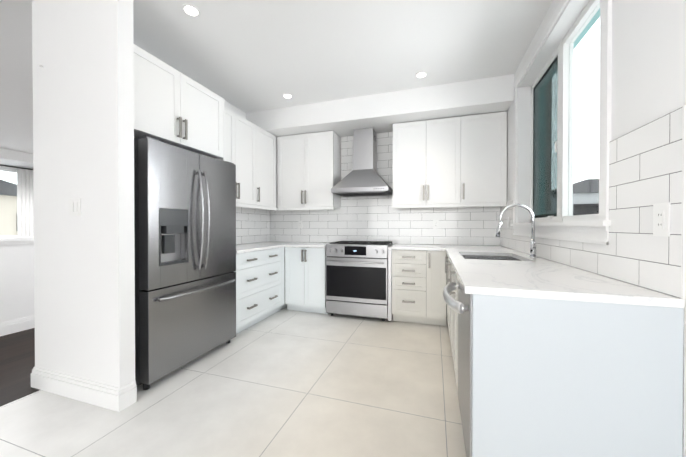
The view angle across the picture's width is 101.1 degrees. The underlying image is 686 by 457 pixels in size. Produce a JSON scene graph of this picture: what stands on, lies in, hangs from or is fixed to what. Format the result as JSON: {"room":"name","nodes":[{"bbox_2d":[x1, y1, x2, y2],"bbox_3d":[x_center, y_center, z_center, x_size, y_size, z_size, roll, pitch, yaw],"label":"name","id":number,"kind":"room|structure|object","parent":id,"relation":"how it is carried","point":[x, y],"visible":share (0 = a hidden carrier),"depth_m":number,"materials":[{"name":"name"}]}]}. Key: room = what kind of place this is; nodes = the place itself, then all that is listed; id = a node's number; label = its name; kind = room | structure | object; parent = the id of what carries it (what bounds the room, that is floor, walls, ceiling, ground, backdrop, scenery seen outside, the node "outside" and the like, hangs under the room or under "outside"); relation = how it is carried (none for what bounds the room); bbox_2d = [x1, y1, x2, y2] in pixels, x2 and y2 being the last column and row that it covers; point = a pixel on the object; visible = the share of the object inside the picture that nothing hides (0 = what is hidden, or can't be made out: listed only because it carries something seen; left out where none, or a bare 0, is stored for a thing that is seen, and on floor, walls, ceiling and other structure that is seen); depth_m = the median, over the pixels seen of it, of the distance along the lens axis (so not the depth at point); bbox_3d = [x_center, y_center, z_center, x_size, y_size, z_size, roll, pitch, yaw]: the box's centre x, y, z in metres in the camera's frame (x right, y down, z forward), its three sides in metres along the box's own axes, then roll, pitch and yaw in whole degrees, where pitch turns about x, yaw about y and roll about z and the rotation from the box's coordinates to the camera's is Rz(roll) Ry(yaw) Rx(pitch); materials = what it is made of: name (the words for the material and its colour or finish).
{"room":"kitchen","nodes":[
{"label":"kitchen","id":0,"kind":"room"},
{"bbox_2d":[0,237,27,322],"bbox_3d":[-3.345,0.611,4.026,0.160,1.040,4.410,0,0,18],"label":"wall","id":1,"kind":"structure","parent":0,"point":[13,250],"depth_m":3.08,"materials":[{"name":"white paint"}]},
{"bbox_2d":[0,315,34,335],"bbox_3d":[-3.280,1.060,4.024,0.016,0.141,4.400,0,0,18],"label":"baseboard","id":2,"kind":"structure","parent":1,"relation":"attached to","point":[16,325],"depth_m":3.10,"materials":[{"name":"white paint"}]},
{"bbox_2d":[0,148,27,169],"bbox_3d":[-8.794,-0.246,2.329,1.100,2.780,11.400,0,0,18],"label":"wall","id":3,"kind":"structure","parent":0,"point":[7,157],"depth_m":6.15,"materials":[{"name":"white paint"}]},
{"bbox_2d":[0,168,16,237],"bbox_3d":[-8.210,-0.580,5.564,0.060,1.600,2.720,0,0,18],"label":"window","id":4,"kind":"structure","parent":3,"relation":"in","point":[14,171],"depth_m":6.62,"materials":[{"name":"glass"}]},
{"bbox_2d":[0,165,32,169],"bbox_3d":[-8.021,-1.430,5.591,0.024,0.024,3.300,0,0,18],"label":"curtain rod","id":5,"kind":"object","parent":3,"relation":"attached to","point":[16,167],"depth_m":6.62,"materials":[{"name":"black"}]},
{"bbox_2d":[17,168,33,236],"bbox_3d":[-7.613,-0.164,6.861,0.080,2.510,0.430,0,0,18],"label":"curtain","id":6,"kind":"object","parent":5,"relation":"hanging from","point":[25,207],"visible":0.42,"depth_m":6.76,"materials":[{"name":"white fabric"}]},
{"bbox_2d":[0,328,39,406],"bbox_3d":[-5.966,1.179,1.530,6.980,0.060,11.200,0,0,18],"label":"floor","id":7,"kind":"structure","parent":0,"point":[17,357],"depth_m":2.37,"materials":[{"name":"brown wood"}]},
{"bbox_2d":[44,0,134,387],"bbox_3d":[-1.712,-0.244,1.921,0.668,2.780,0.098,0,0,18],"label":"wall","id":8,"kind":"structure","parent":0,"point":[66,280],"depth_m":1.86,"materials":[{"name":"white paint"}]},
{"bbox_2d":[69,198,80,215],"bbox_3d":[-1.803,-0.143,1.895,0.118,0.118,0.009,0,0,18],"label":"light switch","id":9,"kind":"object","parent":8,"relation":"attached to","point":[74,206],"visible":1,"depth_m":1.89,"materials":[{"name":"white plastic"}]},
{"bbox_2d":[31,367,126,411],"bbox_3d":[-1.808,1.075,1.909,0.870,0.141,0.030,0,0,18],"label":"baseboard","id":10,"kind":"structure","parent":8,"relation":"attached to","point":[113,398],"depth_m":1.87,"materials":[{"name":"white paint"}]},
{"bbox_2d":[28,0,243,369],"bbox_3d":[-1.813,-0.252,3.036,0.190,2.780,2.158,0,0,18],"label":"wall","id":11,"kind":"structure","parent":0,"point":[37,258],"depth_m":2.02,"materials":[{"name":"white paint"}]},
{"bbox_2d":[133,44,224,160],"bbox_3d":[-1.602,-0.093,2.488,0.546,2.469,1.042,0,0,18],"label":"upper cabinet","id":12,"kind":"object","parent":11,"relation":"attached to","point":[173,106],"visible":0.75,"depth_m":2.35,"materials":[{"name":"white wood"}]},
{"bbox_2d":[225,108,260,207],"bbox_3d":[-1.411,-0.829,3.407,0.341,1.050,0.829,0,0,18],"label":"upper cabinet","id":13,"kind":"object","parent":11,"relation":"attached to","point":[250,150],"depth_m":3.48,"materials":[{"name":"white wood"}]},
{"bbox_2d":[236,207,271,243],"bbox_3d":[-1.450,-0.045,3.838,0.007,0.523,1.617,0,0,18],"label":"backsplash","id":14,"kind":"structure","parent":11,"relation":"attached to","point":[253,225],"depth_m":4.20,"materials":[{"name":"tile"}]},
{"bbox_2d":[261,128,275,207],"bbox_3d":[-1.231,-0.833,3.963,0.341,1.050,0.578,0,0,18],"label":"upper cabinet","id":15,"kind":"object","parent":11,"relation":"attached to","point":[268,140],"depth_m":3.98,"materials":[{"name":"white wood"}]},
{"bbox_2d":[0,307,465,456],"bbox_3d":[-1.045,1.194,-0.576,3.680,0.060,10.220,0,0,18],"label":"floor","id":16,"kind":"structure","parent":0,"point":[284,382],"depth_m":1.83,"materials":[{"name":"tile"}]},
{"bbox_2d":[134,136,235,389],"bbox_3d":[-1.487,0.247,2.478,0.736,1.789,0.910,0,0,18],"label":"fridge","id":17,"kind":"object","parent":16,"relation":"on","point":[185,247],"visible":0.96,"depth_m":2.21,"materials":[{"name":"silver metal"}]},
{"bbox_2d":[234,247,286,333],"bbox_3d":[-1.133,0.691,3.749,0.666,0.883,1.631,0,0,18],"label":"base cabinet","id":18,"kind":"object","parent":16,"relation":"on","point":[260,285],"visible":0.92,"depth_m":3.28,"materials":[{"name":"white wood"}]},
{"bbox_2d":[236,241,329,253],"bbox_3d":[-0.866,0.234,3.660,1.226,0.030,1.632,0,0,18],"label":"countertop","id":19,"kind":"structure","parent":18,"relation":"on","point":[247,247],"depth_m":3.69,"materials":[{"name":"stone"}]},
{"bbox_2d":[285,247,327,313],"bbox_3d":[-0.426,0.689,4.028,0.607,0.883,0.666,0,0,18],"label":"base cabinet","id":20,"kind":"object","parent":16,"relation":"on","point":[305,279],"visible":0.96,"depth_m":3.75,"materials":[{"name":"white wood"}]},
{"bbox_2d":[326,241,393,320],"bbox_3d":[0.241,0.658,3.772,0.790,0.949,0.708,0,0,18],"label":"range","id":21,"kind":"object","parent":16,"relation":"on","point":[356,278],"visible":0.98,"depth_m":3.49,"materials":[{"name":"silver metal"}]},
{"bbox_2d":[388,249,446,325],"bbox_3d":[0.950,0.692,3.583,0.668,0.883,0.666,0,0,18],"label":"base cabinet","id":22,"kind":"object","parent":16,"relation":"on","point":[417,281],"visible":0.96,"depth_m":3.30,"materials":[{"name":"white wood"}]},
{"bbox_2d":[388,244,439,250],"bbox_3d":[0.938,0.234,3.591,0.630,0.030,0.653,0,0,18],"label":"countertop","id":23,"kind":"structure","parent":22,"relation":"on","point":[430,247],"depth_m":3.36,"materials":[{"name":"stone"}]},
{"bbox_2d":[443,280,471,456],"bbox_3d":[0.877,0.708,1.384,0.731,0.882,0.596,0,0,18],"label":"dishwasher","id":24,"kind":"object","parent":16,"relation":"on","point":[462,306],"visible":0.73,"depth_m":1.33,"materials":[{"name":"silver metal"}]},
{"bbox_2d":[445,255,522,342],"bbox_3d":[1.539,0.695,3.228,0.661,0.884,0.979,0,0,18],"label":"base cabinet","id":25,"kind":"object","parent":16,"relation":"on","point":[449,271],"depth_m":2.59,"materials":[{"name":"white"}]},
{"bbox_2d":[440,245,684,307],"bbox_3d":[1.245,0.243,2.378,0.700,0.030,2.773,0,0,18],"label":"countertop","id":26,"kind":"structure","parent":25,"relation":"on","point":[537,277],"depth_m":1.26,"materials":[{"name":"stone"}]},
{"bbox_2d":[462,255,521,260],"bbox_3d":[1.240,0.361,2.373,0.496,0.204,0.686,0,0,18],"label":"sink","id":27,"kind":"object","parent":26,"relation":"in","point":[484,257],"visible":0.04,"depth_m":2.66,"materials":[{"name":"silver metal"}]},
{"bbox_2d":[495,204,536,257],"bbox_3d":[1.368,0.016,2.223,0.292,0.425,0.106,0,0,18],"label":"faucet","id":28,"kind":"object","parent":26,"relation":"on","point":[532,241],"visible":1,"depth_m":2.21,"materials":[{"name":"silver metal"}]},
{"bbox_2d":[453,269,592,442],"bbox_3d":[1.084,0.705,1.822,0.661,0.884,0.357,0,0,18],"label":"base cabinet","id":29,"kind":"object","parent":16,"relation":"on","point":[558,378],"depth_m":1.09,"materials":[{"name":"white wood"}]},
{"bbox_2d":[0,0,552,153],"bbox_3d":[-4.246,-1.676,0.848,10.660,0.100,11.400,0,0,18],"label":"ceiling","id":30,"kind":"structure","parent":0,"point":[247,56],"depth_m":2.53,"materials":[{"name":"white paint"}]},
{"bbox_2d":[182,4,199,16],"bbox_3d":[-1.136,-1.631,2.113,0.124,0.008,0.124,0,0,18],"label":"recessed light","id":31,"kind":"object","parent":30,"relation":"in","point":[191,10],"visible":1,"depth_m":2.11,"materials":[{"name":"white paint"}]},
{"bbox_2d":[283,94,292,98],"bbox_3d":[-0.687,-1.641,3.502,0.124,0.008,0.124,0,0,18],"label":"recessed light","id":32,"kind":"object","parent":30,"relation":"in","point":[288,96],"visible":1,"depth_m":3.50,"materials":[{"name":"white paint"}]},
{"bbox_2d":[415,71,426,77],"bbox_3d":[0.835,-1.637,3.010,0.124,0.008,0.124,0,0,18],"label":"recessed light","id":33,"kind":"object","parent":30,"relation":"in","point":[422,74],"visible":1,"depth_m":3.00,"materials":[{"name":"white paint"}]},
{"bbox_2d":[244,74,511,245],"bbox_3d":[0.234,-0.258,3.939,3.530,2.780,0.820,0,0,18],"label":"wall","id":34,"kind":"structure","parent":0,"point":[379,112],"depth_m":3.42,"materials":[{"name":"white paint"}]},
{"bbox_2d":[276,131,340,210],"bbox_3d":[-0.673,-0.814,4.250,1.226,1.092,0.376,0,0,18],"label":"upper cabinet","id":35,"kind":"object","parent":34,"relation":"attached to","point":[308,171],"visible":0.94,"depth_m":4.05,"materials":[{"name":"white wood"}]},
{"bbox_2d":[331,128,392,196],"bbox_3d":[0.277,-0.915,3.873,0.760,0.902,0.492,0,0,18],"label":"range hood","id":36,"kind":"object","parent":34,"relation":"attached to","point":[363,178],"visible":0.98,"depth_m":3.83,"materials":[{"name":"silver metal"}]},
{"bbox_2d":[268,132,499,245],"bbox_3d":[0.402,-0.549,4.099,3.369,1.639,0.008,0,0,18],"label":"backsplash","id":37,"kind":"structure","parent":34,"relation":"attached to","point":[360,218],"depth_m":4.04,"materials":[{"name":"tile"}]},
{"bbox_2d":[392,116,467,206],"bbox_3d":[1.112,-0.831,3.691,0.882,1.050,0.341,0,0,18],"label":"upper cabinet","id":38,"kind":"object","parent":34,"relation":"attached to","point":[461,161],"depth_m":3.52,"materials":[{"name":"white wood"}]},
{"bbox_2d":[468,111,506,206],"bbox_3d":[1.685,-0.830,3.506,0.559,1.050,0.341,0,0,18],"label":"upper cabinet","id":39,"kind":"object","parent":34,"relation":"attached to","point":[487,133],"depth_m":3.33,"materials":[{"name":"white wood"}]},
{"bbox_2d":[512,0,685,456],"bbox_3d":[0.602,-0.222,-1.114,0.220,2.780,10.210,0,0,18],"label":"wall","id":40,"kind":"structure","parent":0,"point":[649,36],"depth_m":1.14,"materials":[{"name":"white paint"}]},
{"bbox_2d":[510,0,611,244],"bbox_3d":[1.635,-0.714,2.117,0.275,1.572,1.720,0,0,18],"label":"window","id":41,"kind":"structure","parent":40,"relation":"in","point":[595,231],"depth_m":2.14,"materials":[{"name":"white paint"}]},
{"bbox_2d":[500,105,685,298],"bbox_3d":[1.572,-0.097,2.261,0.008,0.650,2.760,0,0,18],"label":"backsplash","id":42,"kind":"structure","parent":40,"relation":"attached to","point":[647,166],"depth_m":1.14,"materials":[{"name":"tile"}]},
{"bbox_2d":[653,202,670,236],"bbox_3d":[1.169,-0.032,1.038,0.007,0.122,0.075,0,0,18],"label":"outlet","id":43,"kind":"object","parent":42,"relation":"attached to","point":[661,218],"visible":1,"depth_m":1.03,"materials":[{"name":"white plastic"}]},
{"label":"outside","id":44,"kind":"structure","parent":0,"visible":0},
{"bbox_2d":[0,179,16,235],"bbox_3d":[-33.602,0.044,16.133,11.000,10.000,23.000,0,0,18],"label":"building","id":45,"kind":"structure","parent":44,"point":[11,191],"depth_m":22.30,"materials":[{"name":"beige"}]},
{"bbox_2d":[573,179,598,215],"bbox_3d":[18.531,0.707,21.352,8.600,8.600,8.600,0,0,18],"label":"building","id":46,"kind":"structure","parent":44,"point":[577,201],"depth_m":17.82,"materials":[{"name":"brick"}]}
]}

